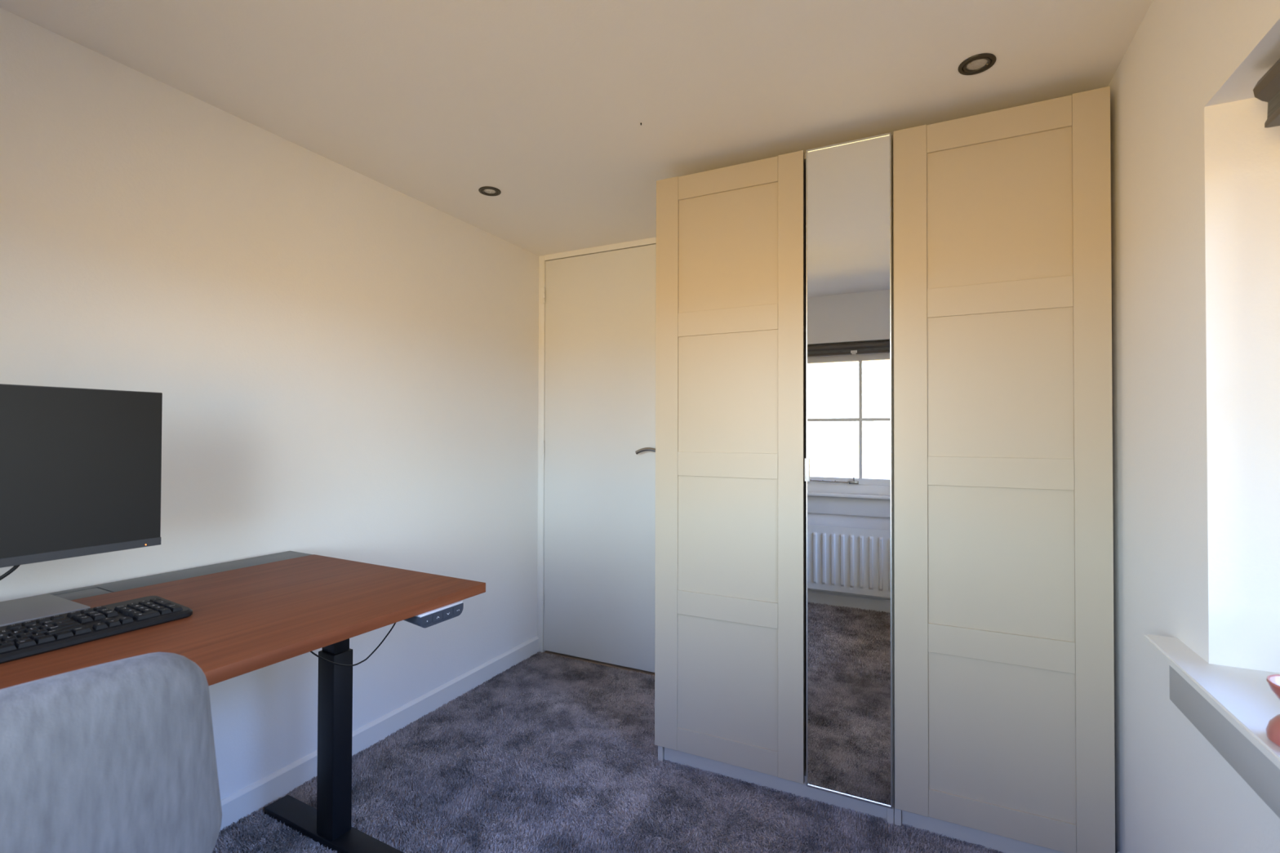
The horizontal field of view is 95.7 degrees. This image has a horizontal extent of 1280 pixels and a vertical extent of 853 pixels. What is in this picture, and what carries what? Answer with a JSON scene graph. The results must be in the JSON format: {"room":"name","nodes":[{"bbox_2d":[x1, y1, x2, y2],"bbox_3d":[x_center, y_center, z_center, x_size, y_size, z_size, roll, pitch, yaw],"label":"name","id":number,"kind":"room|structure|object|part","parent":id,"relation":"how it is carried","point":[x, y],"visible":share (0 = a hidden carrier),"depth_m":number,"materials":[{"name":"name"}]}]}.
{"room":"home office","nodes":[
{"label":"home office","id":0,"kind":"room"},
{"bbox_2d":[0,7,538,799],"bbox_3d":[-1.296,0.173,1.806,0.300,2.163,3.458,0,-1,26],"label":"wall","id":1,"kind":"structure","parent":0,"point":[344,364],"depth_m":1.78,"materials":[{"name":"white paint"}]},
{"bbox_2d":[219,635,538,831],"bbox_3d":[-1.160,1.117,1.723,0.013,0.094,2.854,0,-1,26],"label":"baseboard","id":2,"kind":"structure","parent":1,"relation":"attached to","point":[280,783],"depth_m":2.11,"materials":[{"name":"white paint"}]},
{"bbox_2d":[0,0,1153,256],"bbox_3d":[-0.150,-0.987,1.256,2.849,0.150,3.458,0,-1,26],"label":"ceiling","id":3,"kind":"structure","parent":0,"point":[544,104],"depth_m":1.49,"materials":[{"name":"white paint"}]},
{"bbox_2d":[478,186,501,195],"bbox_3d":[-0.574,-0.899,2.217,0.083,0.005,0.083,0,-1,26],"label":"recessed light","id":4,"kind":"object","parent":3,"relation":"in","point":[486,190],"visible":1,"depth_m":2.21,"materials":[{"name":"grey metal"}]},
{"bbox_3d":[-0.574,-0.900,2.217,0.046,0.002,0.046,0,-1,26],"label":"bulb","id":5,"kind":"part","parent":4,"relation":"part of","materials":[{"name":"white glass"}]},
{"bbox_2d":[957,53,995,75],"bbox_3d":[0.842,-0.904,1.448,0.083,0.005,0.083,0,-1,26],"label":"recessed light","id":6,"kind":"object","parent":3,"relation":"in","point":[979,63],"visible":1,"depth_m":1.45,"materials":[{"name":"grey metal"}]},
{"bbox_3d":[0.842,-0.905,1.448,0.046,0.002,0.046,0,-1,26],"label":"bulb","id":7,"kind":"part","parent":6,"relation":"part of","materials":[{"name":"white glass"}]},
{"bbox_2d":[213,655,988,852],"bbox_3d":[-0.156,1.212,1.230,2.849,0.118,3.458,0,-1,26],"label":"floor","id":8,"kind":"structure","parent":0,"point":[486,787],"depth_m":1.73,"materials":[{"name":"carpet"}]},
{"bbox_2d":[0,652,222,852],"bbox_3d":[-0.837,0.699,0.631,0.536,0.887,0.464,0,-1,26],"label":"chair","id":9,"kind":"object","parent":8,"relation":"on","point":[117,756],"visible":1,"depth_m":0.61,"materials":[{"name":"grey fabric"}]},
{"bbox_2d":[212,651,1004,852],"bbox_3d":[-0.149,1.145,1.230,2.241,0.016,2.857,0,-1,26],"label":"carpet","id":10,"kind":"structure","parent":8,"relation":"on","point":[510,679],"depth_m":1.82,"materials":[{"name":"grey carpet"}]},
{"bbox_2d":[0,551,485,852],"bbox_3d":[-1.050,0.760,1.003,0.812,0.770,1.360,0,-1,28],"label":"desk","id":11,"kind":"object","parent":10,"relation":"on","point":[251,614],"visible":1,"depth_m":1.31,"materials":[{"name":"brown wood"}]},
{"bbox_2d":[0,593,90,626],"bbox_3d":[-1.271,0.368,1.073,0.208,0.014,0.320,0,-1,27],"label":"laptop","id":12,"kind":"object","parent":11,"relation":"on","point":[14,611],"visible":0.65,"depth_m":1.15,"materials":[{"name":"white metal"}]},
{"bbox_2d":[0,383,162,580],"bbox_3d":[-1.272,0.150,1.064,0.267,0.452,0.546,0,-1,26],"label":"monitor","id":13,"kind":"object","parent":11,"relation":"on","point":[81,468],"visible":1,"depth_m":1.12,"materials":[{"name":"grey plastic"}]},
{"bbox_3d":[-1.323,0.382,1.198,0.085,0.009,0.339,0,-1,28],"label":"cable lid","id":14,"kind":"part","parent":11,"relation":"part of","materials":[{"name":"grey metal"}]},
{"bbox_2d":[0,595,192,663],"bbox_3d":[-1.053,0.360,0.987,0.153,0.029,0.452,0,-1,26],"label":"keyboard","id":15,"kind":"object","parent":11,"relation":"on","point":[19,641],"visible":1,"depth_m":1.04,"materials":[{"name":"black plastic"}]},
{"bbox_3d":[-0.855,0.880,1.625,0.071,0.504,0.058,0,-1,28],"label":"leg","id":16,"kind":"part","parent":11,"relation":"part of","materials":[{"name":"black metal"}]},
{"bbox_3d":[-0.475,0.406,1.309,0.081,0.004,0.120,0,-1,28],"label":"mounting plate","id":17,"kind":"part","parent":11,"relation":"part of","materials":[{"name":"white"}]},
{"bbox_2d":[654,132,894,825],"bbox_3d":[0.524,0.155,2.109,0.753,2.016,0.629,0,-1,26],"label":"wardrobe","id":18,"kind":"object","parent":8,"relation":"on","point":[774,598],"visible":0.98,"depth_m":1.83,"materials":[{"name":"beige wood"}]},
{"bbox_3d":[0.283,0.826,1.895,0.348,0.391,0.008,0,-1,26],"label":"door panel","id":19,"kind":"part","parent":18,"relation":"part of","materials":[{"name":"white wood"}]},
{"bbox_3d":[0.284,0.360,1.900,0.348,0.396,0.008,0,-1,26],"label":"door panel","id":20,"kind":"part","parent":18,"relation":"part of","materials":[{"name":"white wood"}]},
{"bbox_3d":[0.285,-0.110,1.906,0.348,0.400,0.008,0,-1,26],"label":"door panel","id":21,"kind":"part","parent":18,"relation":"part of","materials":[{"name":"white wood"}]},
{"bbox_3d":[0.287,-0.581,1.911,0.348,0.395,0.008,0,-1,26],"label":"door panel","id":22,"kind":"part","parent":18,"relation":"part of","materials":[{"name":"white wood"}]},
{"bbox_3d":[0.282,0.119,1.903,0.501,1.951,0.019,0,-1,26],"label":"door","id":23,"kind":"part","parent":18,"relation":"part of","materials":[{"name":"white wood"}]},
{"bbox_3d":[0.513,0.132,1.777,0.014,0.070,0.023,0,-1,26],"label":"door pull","id":24,"kind":"part","parent":18,"relation":"part of","materials":[{"name":"white paint"}]},
{"bbox_2d":[807,134,890,806],"bbox_3d":[0.618,0.121,1.726,0.233,1.935,0.005,0,-1,26],"label":"mirror","id":25,"kind":"object","parent":18,"relation":"attached to","point":[849,182],"depth_m":1.72,"materials":[{"name":"clear glass"}]},
{"bbox_3d":[0.623,0.121,1.735,0.240,1.946,0.017,0,-1,26],"label":"mirror door","id":26,"kind":"part","parent":18,"relation":"part of","materials":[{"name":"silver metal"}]},
{"bbox_2d":[893,85,1115,852],"bbox_3d":[1.092,0.154,1.836,0.504,2.016,0.617,0,-1,26],"label":"wardrobe","id":27,"kind":"object","parent":8,"relation":"on","point":[1004,631],"visible":1,"depth_m":1.55,"materials":[{"name":"beige wood"}]},
{"bbox_3d":[0.968,-0.583,1.576,0.345,0.395,0.008,0,-1,26],"label":"door panel","id":28,"kind":"part","parent":27,"relation":"part of","materials":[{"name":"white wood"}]},
{"bbox_3d":[0.966,-0.112,1.570,0.345,0.400,0.008,0,-1,26],"label":"door panel","id":29,"kind":"part","parent":27,"relation":"part of","materials":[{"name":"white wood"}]},
{"bbox_3d":[0.965,0.358,1.565,0.345,0.396,0.008,0,-1,26],"label":"door panel","id":30,"kind":"part","parent":27,"relation":"part of","materials":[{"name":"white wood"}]},
{"bbox_3d":[0.964,0.824,1.559,0.345,0.391,0.008,0,-1,26],"label":"door panel","id":31,"kind":"part","parent":27,"relation":"part of","materials":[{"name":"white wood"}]},
{"bbox_2d":[1107,0,1279,852],"bbox_3d":[0.990,0.166,0.680,0.300,2.163,3.458,0,-1,26],"label":"wall","id":32,"kind":"structure","parent":0,"point":[1195,162],"depth_m":1.05,"materials":[{"name":"white paint"}]},
{"bbox_2d":[1143,634,1279,818],"bbox_3d":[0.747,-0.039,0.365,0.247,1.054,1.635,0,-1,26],"label":"windowsill","id":33,"kind":"structure","parent":32,"relation":"in","point":[1233,708],"depth_m":0.88,"materials":[{"name":"white paint"}]},
{"bbox_2d":[1266,674,1279,746],"bbox_3d":[0.841,0.366,0.727,0.076,0.078,0.076,0,-1,26],"label":"pedestal bowl","id":34,"kind":"object","parent":33,"relation":"on","point":[1273,729],"visible":1,"depth_m":0.74,"materials":[{"name":"red ceramic"}]},
{"bbox_2d":[1253,58,1279,128],"bbox_3d":[0.752,-0.515,0.367,0.098,0.082,1.170,0,-1,26],"label":"blind","id":35,"kind":"object","parent":32,"relation":"attached to","point":[1267,89],"visible":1,"depth_m":0.89,"materials":[{"name":"grey fabric"}]},
{"bbox_3d":[0.734,-0.481,0.375,0.034,0.014,1.170,0,-1,26],"label":"rail","id":36,"kind":"part","parent":35,"relation":"part of","materials":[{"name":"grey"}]},
{"bbox_3d":[0.679,0.188,2.593,2.549,2.163,0.300,0,-1,26],"label":"wall","id":37,"kind":"structure","parent":0,"visible":0},
{"bbox_2d":[537,236,656,676],"bbox_3d":[-0.133,0.140,2.903,0.818,2.065,0.261,0,-1,26],"label":"door","id":38,"kind":"structure","parent":37,"relation":"in","point":[596,538],"depth_m":2.86,"materials":[{"name":"white paint"}]},
{"bbox_3d":[0.060,0.119,2.697,0.158,0.052,0.061,0,-1,26],"label":"handle","id":39,"kind":"part","parent":38,"relation":"part of","materials":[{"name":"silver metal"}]}
]}

